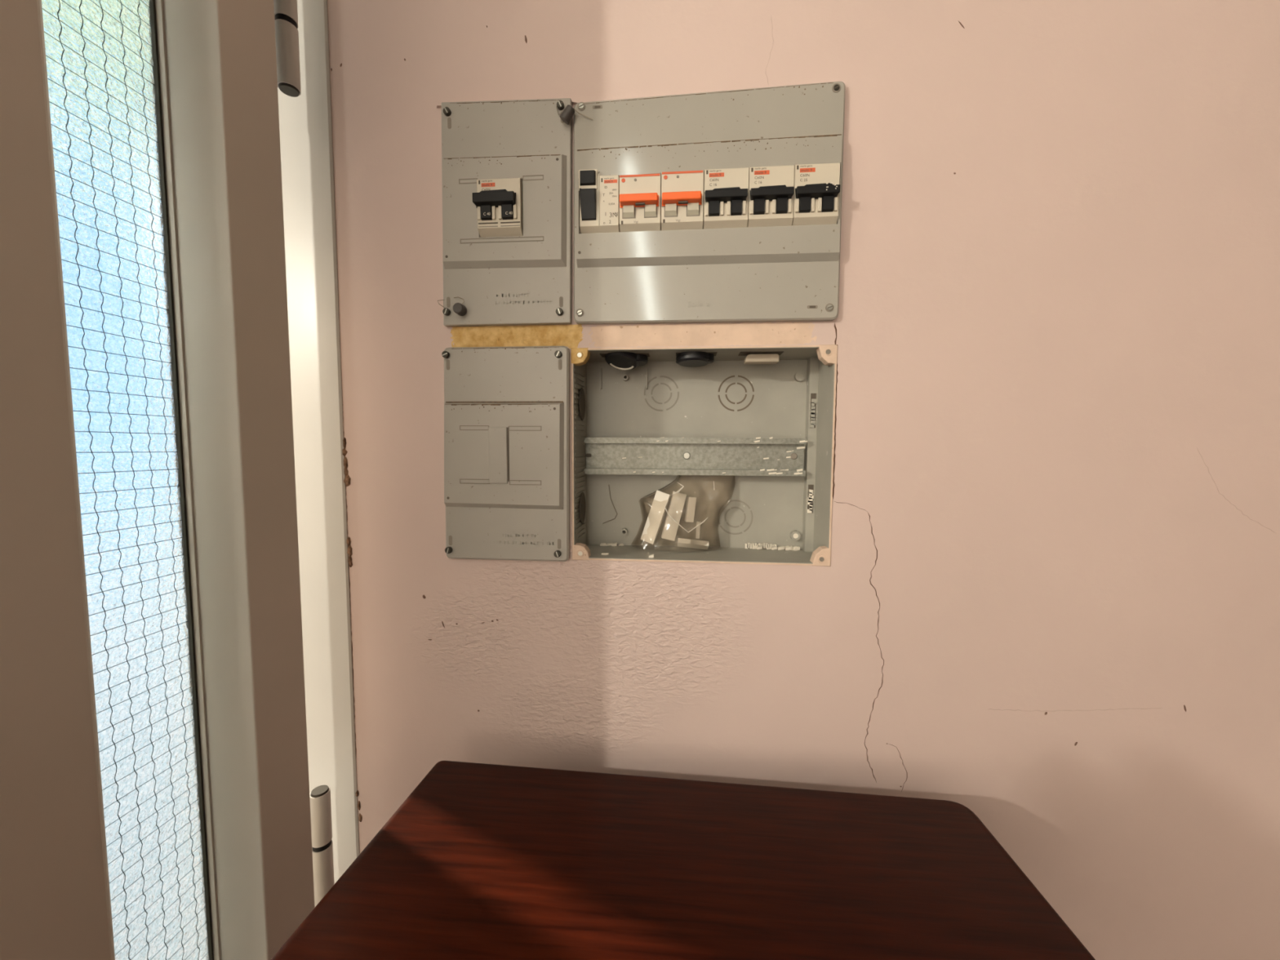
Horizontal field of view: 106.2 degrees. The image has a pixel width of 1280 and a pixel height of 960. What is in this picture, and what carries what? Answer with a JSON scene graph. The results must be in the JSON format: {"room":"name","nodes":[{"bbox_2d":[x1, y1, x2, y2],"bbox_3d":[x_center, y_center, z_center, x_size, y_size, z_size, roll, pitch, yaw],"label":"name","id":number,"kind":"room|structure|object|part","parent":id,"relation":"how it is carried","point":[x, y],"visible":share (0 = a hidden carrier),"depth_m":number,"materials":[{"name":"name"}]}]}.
{"room":"entrance hallway","nodes":[
{"label":"entrance hallway","id":0,"kind":"room"},
{"bbox_2d":[327,0,1279,959],"bbox_3d":[0.883,-0.174,0.405,2.313,2.500,0.153,1,4,5],"label":"wall","id":1,"kind":"structure","parent":0,"point":[1046,606],"depth_m":0.40,"materials":[{"name":"pink paint"}]},
{"bbox_2d":[0,0,334,959],"bbox_3d":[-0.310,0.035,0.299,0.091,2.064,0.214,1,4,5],"label":"door","id":2,"kind":"structure","parent":1,"relation":"in","point":[157,802],"depth_m":0.30,"materials":[{"name":"beige paint"}]},
{"bbox_3d":[-0.313,0.011,0.280,0.006,1.832,0.088,1,4,5],"label":"glass pane","id":3,"kind":"part","parent":2,"relation":"part of","materials":[{"name":"clear glass"}]},
{"bbox_2d":[275,13,297,28],"bbox_3d":[-0.272,-0.350,0.369,0.014,0.004,0.014,1,4,5],"label":"washer","id":4,"kind":"object","parent":2,"relation":"in","point":[282,20],"depth_m":0.36,"materials":[{"name":"black plastic"}]},
{"bbox_2d":[312,840,331,852],"bbox_3d":[-0.275,0.314,0.415,0.014,0.004,0.014,1,4,5],"label":"washer","id":5,"kind":"object","parent":2,"relation":"in","point":[318,846],"depth_m":0.41,"materials":[{"name":"black plastic"}]},
{"bbox_2d":[277,0,359,883],"bbox_3d":[-0.306,0.022,0.522,0.082,2.080,0.152,1,4,5],"label":"trim","id":6,"kind":"structure","parent":1,"relation":"attached to","point":[305,125],"depth_m":0.44,"materials":[{"name":"white paint"}]},
{"bbox_2d":[441,346,569,561],"bbox_3d":[-0.118,-0.022,0.422,0.114,0.188,0.011,1,4,5],"label":"panel cover","id":7,"kind":"object","parent":1,"relation":"attached to","point":[507,409],"visible":1,"depth_m":0.42,"materials":[{"name":"grey plastic"}]},
{"bbox_3d":[-0.120,-0.021,0.420,0.108,0.093,0.004,1,4,5],"label":"raised plate","id":8,"kind":"part","parent":7,"relation":"part of","materials":[{"name":"grey plastic"}]},
{"bbox_2d":[441,97,572,326],"bbox_3d":[-0.114,-0.227,0.408,0.114,0.185,0.010,1,4,5],"label":"panel cover","id":9,"kind":"object","parent":1,"relation":"attached to","point":[526,279],"visible":1,"depth_m":0.41,"materials":[{"name":"grey plastic"}]},
{"bbox_2d":[437,297,466,315],"bbox_3d":[-0.163,-0.150,0.413,0.026,0.016,0.008,1,4,5],"label":"seal","id":10,"kind":"object","parent":9,"relation":"attached to","point":[459,308],"visible":1,"depth_m":0.41,"materials":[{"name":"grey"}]},
{"bbox_3d":[-0.155,-0.146,0.412,0.009,0.009,0.008,1,4,5],"label":"seal knob","id":11,"kind":"part","parent":10,"relation":"part of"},
{"bbox_2d":[471,177,523,237],"bbox_3d":[-0.116,-0.230,0.423,0.038,0.045,0.061,1,4,5],"label":"circuit breaker","id":12,"kind":"object","parent":9,"relation":"attached to","point":[498,202],"visible":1,"depth_m":0.40,"materials":[{"name":"beige plastic"}]},
{"bbox_3d":[-0.128,-0.223,0.400,0.009,0.013,0.004,1,4,5],"label":"lever","id":13,"kind":"part","parent":12,"relation":"part of","materials":[{"name":"black plastic"}]},
{"bbox_2d":[478,180,495,186],"bbox_3d":[-0.127,-0.246,0.399,0.014,0.005,0.001,1,4,5],"label":"print","id":14,"kind":"object","parent":12,"relation":"on","point":[481,183],"depth_m":0.40,"materials":[{"name":"red"}]},
{"bbox_3d":[-0.110,-0.223,0.399,0.009,0.013,0.004,1,4,5],"label":"lever","id":15,"kind":"part","parent":12,"relation":"part of","materials":[{"name":"black plastic"}]},
{"bbox_3d":[-0.115,-0.226,0.406,0.108,0.091,0.004,1,4,5],"label":"raised plate","id":16,"kind":"part","parent":9,"relation":"part of","materials":[{"name":"grey plastic"}]},
{"bbox_2d":[555,102,593,124],"bbox_3d":[-0.054,-0.302,0.393,0.031,0.019,0.009,1,4,5],"label":"seal","id":17,"kind":"object","parent":9,"relation":"attached to","point":[567,113],"visible":1,"depth_m":0.39,"materials":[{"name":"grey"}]},
{"bbox_3d":[-0.059,-0.299,0.393,0.013,0.013,0.009,1,4,5],"label":"seal knob","id":18,"kind":"part","parent":17,"relation":"part of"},
{"bbox_2d":[570,344,837,566],"bbox_3d":[0.054,-0.022,0.442,0.224,0.186,0.060,1,4,5],"label":"junction box","id":19,"kind":"object","parent":1,"relation":"attached to","point":[757,423],"visible":1,"depth_m":0.46,"materials":[{"name":"grey plastic"}]},
{"bbox_2d":[576,351,582,358],"bbox_3d":[-0.052,-0.108,0.415,0.006,0.006,0.001,1,4,5],"label":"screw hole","id":20,"kind":"object","parent":19,"relation":"attached to","point":[579,353],"depth_m":0.42,"materials":[{"name":"white plastic"}]},
{"bbox_2d":[604,351,648,370],"bbox_3d":[-0.012,-0.111,0.436,0.039,0.019,0.032,1,4,5],"label":"conduit","id":21,"kind":"object","parent":19,"relation":"attached to","point":[625,361],"visible":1,"depth_m":0.43,"materials":[{"name":"black plastic"}]},
{"bbox_2d":[640,475,728,550],"bbox_3d":[0.040,0.031,0.457,0.101,0.071,0.030,1,4,5],"label":"plastic bag","id":22,"kind":"object","parent":19,"relation":"in","point":[677,477],"depth_m":0.46,"materials":[{"name":"beige plastic"}]},
{"bbox_3d":[0.015,0.035,0.459,0.029,0.052,0.008,1,4,5],"label":"blanking strip","id":23,"kind":"part","parent":22,"relation":"part of","materials":[{"name":"grey plastic"}]},
{"bbox_3d":[0.032,0.034,0.458,0.024,0.048,0.007,1,4,5],"label":"blanking strip","id":24,"kind":"part","parent":22,"relation":"part of","materials":[{"name":"grey plastic"}]},
{"bbox_3d":[0.048,0.028,0.461,0.010,0.025,0.006,-1,4,-12],"label":"blanking strip","id":25,"kind":"part","parent":22,"relation":"part of","materials":[{"name":"grey plastic"}]},
{"bbox_3d":[0.050,0.061,0.457,0.030,0.012,0.010,1,4,5],"label":"blanking strip","id":26,"kind":"part","parent":22,"relation":"part of","materials":[{"name":"grey plastic"}]},
{"bbox_3d":[0.056,0.048,0.464,0.004,0.016,0.005,1,4,16],"label":"blanking strip","id":27,"kind":"part","parent":22,"relation":"part of","materials":[{"name":"grey plastic"}]},
{"bbox_2d":[675,351,714,367],"bbox_3d":[0.048,-0.109,0.432,0.031,0.011,0.031,-3,5,-40],"label":"conduit","id":28,"kind":"object","parent":19,"relation":"attached to","point":[691,358],"visible":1,"depth_m":0.42,"materials":[{"name":"black plastic"}]},
{"bbox_3d":[0.050,-0.022,0.457,0.208,0.035,0.009,1,4,5],"label":"mounting rail","id":29,"kind":"part","parent":19,"relation":"part of","materials":[{"name":"metal"}]},
{"bbox_2d":[817,555,825,563],"bbox_3d":[0.155,0.068,0.410,0.006,0.006,0.001,1,4,5],"label":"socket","id":30,"kind":"object","parent":19,"relation":"attached to","point":[821,559],"depth_m":0.41,"materials":[{"name":"grey plastic"}]},
{"bbox_2d":[824,347,831,355],"bbox_3d":[0.156,-0.106,0.398,0.006,0.006,0.001,1,4,5],"label":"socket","id":31,"kind":"object","parent":19,"relation":"attached to","point":[828,351],"depth_m":0.40,"materials":[{"name":"grey plastic"}]},
{"bbox_2d":[573,81,844,324],"bbox_3d":[0.053,-0.224,0.394,0.219,0.184,0.011,1,4,5],"label":"panel cover","id":32,"kind":"object","parent":1,"relation":"attached to","point":[771,273],"visible":1,"depth_m":0.39,"materials":[{"name":"grey plastic"}]},
{"bbox_2d":[578,168,619,233],"bbox_3d":[-0.032,-0.230,0.416,0.034,0.050,0.061,1,4,5],"label":"module","id":33,"kind":"object","parent":32,"relation":"attached to","point":[598,194],"visible":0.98,"depth_m":0.39,"materials":[{"name":"beige plastic"}]},
{"bbox_2d":[600,177,617,183],"bbox_3d":[-0.025,-0.243,0.391,0.013,0.004,0.001,1,4,5],"label":"print","id":34,"kind":"object","parent":33,"relation":"on","point":[603,180],"depth_m":0.39,"materials":[{"name":"red"}]},
{"bbox_2d":[618,173,661,231],"bbox_3d":[0.002,-0.227,0.413,0.034,0.044,0.062,1,4,5],"label":"residual current breaker","id":35,"kind":"object","parent":32,"relation":"attached to","point":[639,195],"visible":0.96,"depth_m":0.39,"materials":[{"name":"beige plastic"}]},
{"bbox_3d":[-0.009,-0.219,0.390,0.009,0.011,0.003,1,4,5],"label":"lever","id":36,"kind":"part","parent":35,"relation":"part of","materials":[{"name":"beige plastic"}]},
{"bbox_3d":[0.009,-0.219,0.388,0.009,0.011,0.003,1,4,5],"label":"lever","id":37,"kind":"part","parent":35,"relation":"part of","materials":[{"name":"beige plastic"}]},
{"bbox_2d":[661,170,703,230],"bbox_3d":[0.036,-0.227,0.410,0.034,0.045,0.062,1,4,5],"label":"residual current breaker","id":38,"kind":"object","parent":32,"relation":"attached to","point":[682,192],"visible":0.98,"depth_m":0.39,"materials":[{"name":"beige plastic"}]},
{"bbox_3d":[0.025,-0.219,0.387,0.009,0.011,0.003,1,4,5],"label":"lever","id":39,"kind":"part","parent":38,"relation":"part of","materials":[{"name":"beige plastic"}]},
{"bbox_2d":[662,170,702,179],"bbox_3d":[0.018,-0.244,0.387,0.066,0.007,0.001,1,4,5],"label":"print","id":40,"kind":"object","parent":38,"relation":"attached to","point":[689,175],"depth_m":0.39,"materials":[{"name":"orange"}]},
{"bbox_3d":[0.043,-0.219,0.385,0.009,0.011,0.003,1,4,5],"label":"lever","id":41,"kind":"part","parent":38,"relation":"part of","materials":[{"name":"beige plastic"}]},
{"bbox_3d":[0.053,-0.224,0.397,0.219,0.184,0.004,1,4,5],"label":"plate","id":42,"kind":"part","parent":32,"relation":"part of","materials":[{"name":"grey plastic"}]},
{"bbox_3d":[0.053,-0.225,0.391,0.213,0.096,0.005,1,4,5],"label":"raised plate","id":43,"kind":"part","parent":32,"relation":"part of","materials":[{"name":"grey plastic"}]},
{"bbox_2d":[702,167,749,229],"bbox_3d":[0.071,-0.227,0.407,0.035,0.046,0.061,1,4,5],"label":"circuit breaker","id":44,"kind":"object","parent":32,"relation":"attached to","point":[726,191],"visible":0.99,"depth_m":0.38,"materials":[{"name":"beige plastic"}]},
{"bbox_3d":[0.059,-0.218,0.384,0.009,0.013,0.004,1,4,5],"label":"lever","id":45,"kind":"part","parent":44,"relation":"part of","materials":[{"name":"black plastic"}]},
{"bbox_2d":[706,170,724,177],"bbox_3d":[0.060,-0.244,0.383,0.014,0.005,0.001,1,4,5],"label":"print","id":46,"kind":"object","parent":44,"relation":"on","point":[708,173],"depth_m":0.38,"materials":[{"name":"red"}]},
{"bbox_3d":[0.077,-0.217,0.383,0.009,0.013,0.004,1,4,5],"label":"lever","id":47,"kind":"part","parent":44,"relation":"part of","materials":[{"name":"black plastic"}]},
{"bbox_2d":[746,164,794,227],"bbox_3d":[0.106,-0.227,0.404,0.035,0.046,0.061,1,4,5],"label":"circuit breaker","id":48,"kind":"object","parent":32,"relation":"attached to","point":[771,188],"visible":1,"depth_m":0.38,"materials":[{"name":"beige plastic"}]},
{"bbox_3d":[0.095,-0.217,0.381,0.009,0.013,0.004,1,4,5],"label":"lever","id":49,"kind":"part","parent":48,"relation":"part of","materials":[{"name":"black plastic"}]},
{"bbox_2d":[751,168,769,174],"bbox_3d":[0.095,-0.244,0.380,0.014,0.005,0.001,1,4,5],"label":"print","id":50,"kind":"object","parent":48,"relation":"on","point":[753,171],"depth_m":0.38,"materials":[{"name":"red"}]},
{"bbox_3d":[0.112,-0.217,0.380,0.009,0.013,0.004,1,4,5],"label":"lever","id":51,"kind":"part","parent":48,"relation":"part of","materials":[{"name":"black plastic"}]},
{"bbox_2d":[791,162,839,225],"bbox_3d":[0.141,-0.227,0.401,0.034,0.046,0.062,1,4,5],"label":"circuit breaker","id":52,"kind":"object","parent":32,"relation":"attached to","point":[816,186],"visible":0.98,"depth_m":0.38,"materials":[{"name":"beige plastic"}]},
{"bbox_3d":[0.130,-0.217,0.378,0.009,0.013,0.004,1,4,5],"label":"lever","id":53,"kind":"part","parent":52,"relation":"part of","materials":[{"name":"black plastic"}]},
{"bbox_2d":[796,165,815,172],"bbox_3d":[0.130,-0.244,0.377,0.014,0.005,0.001,1,4,5],"label":"print","id":54,"kind":"object","parent":52,"relation":"on","point":[799,168],"depth_m":0.38,"materials":[{"name":"red"}]},
{"bbox_3d":[0.147,-0.217,0.377,0.009,0.013,0.004,1,4,5],"label":"lever","id":55,"kind":"part","parent":52,"relation":"part of","materials":[{"name":"black plastic"}]},
{"bbox_3d":[0.215,1.213,-0.848,3.600,0.100,2.950,1,4,5],"label":"floor","id":56,"kind":"structure","parent":0,"visible":0},
{"bbox_2d":[271,760,1095,959],"bbox_3d":[0.015,0.667,0.230,0.440,0.838,0.375,1,4,5],"label":"side table","id":57,"kind":"object","parent":56,"relation":"on","point":[479,861],"visible":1,"depth_m":0.29,"materials":[{"name":"brown wood"}]}
]}

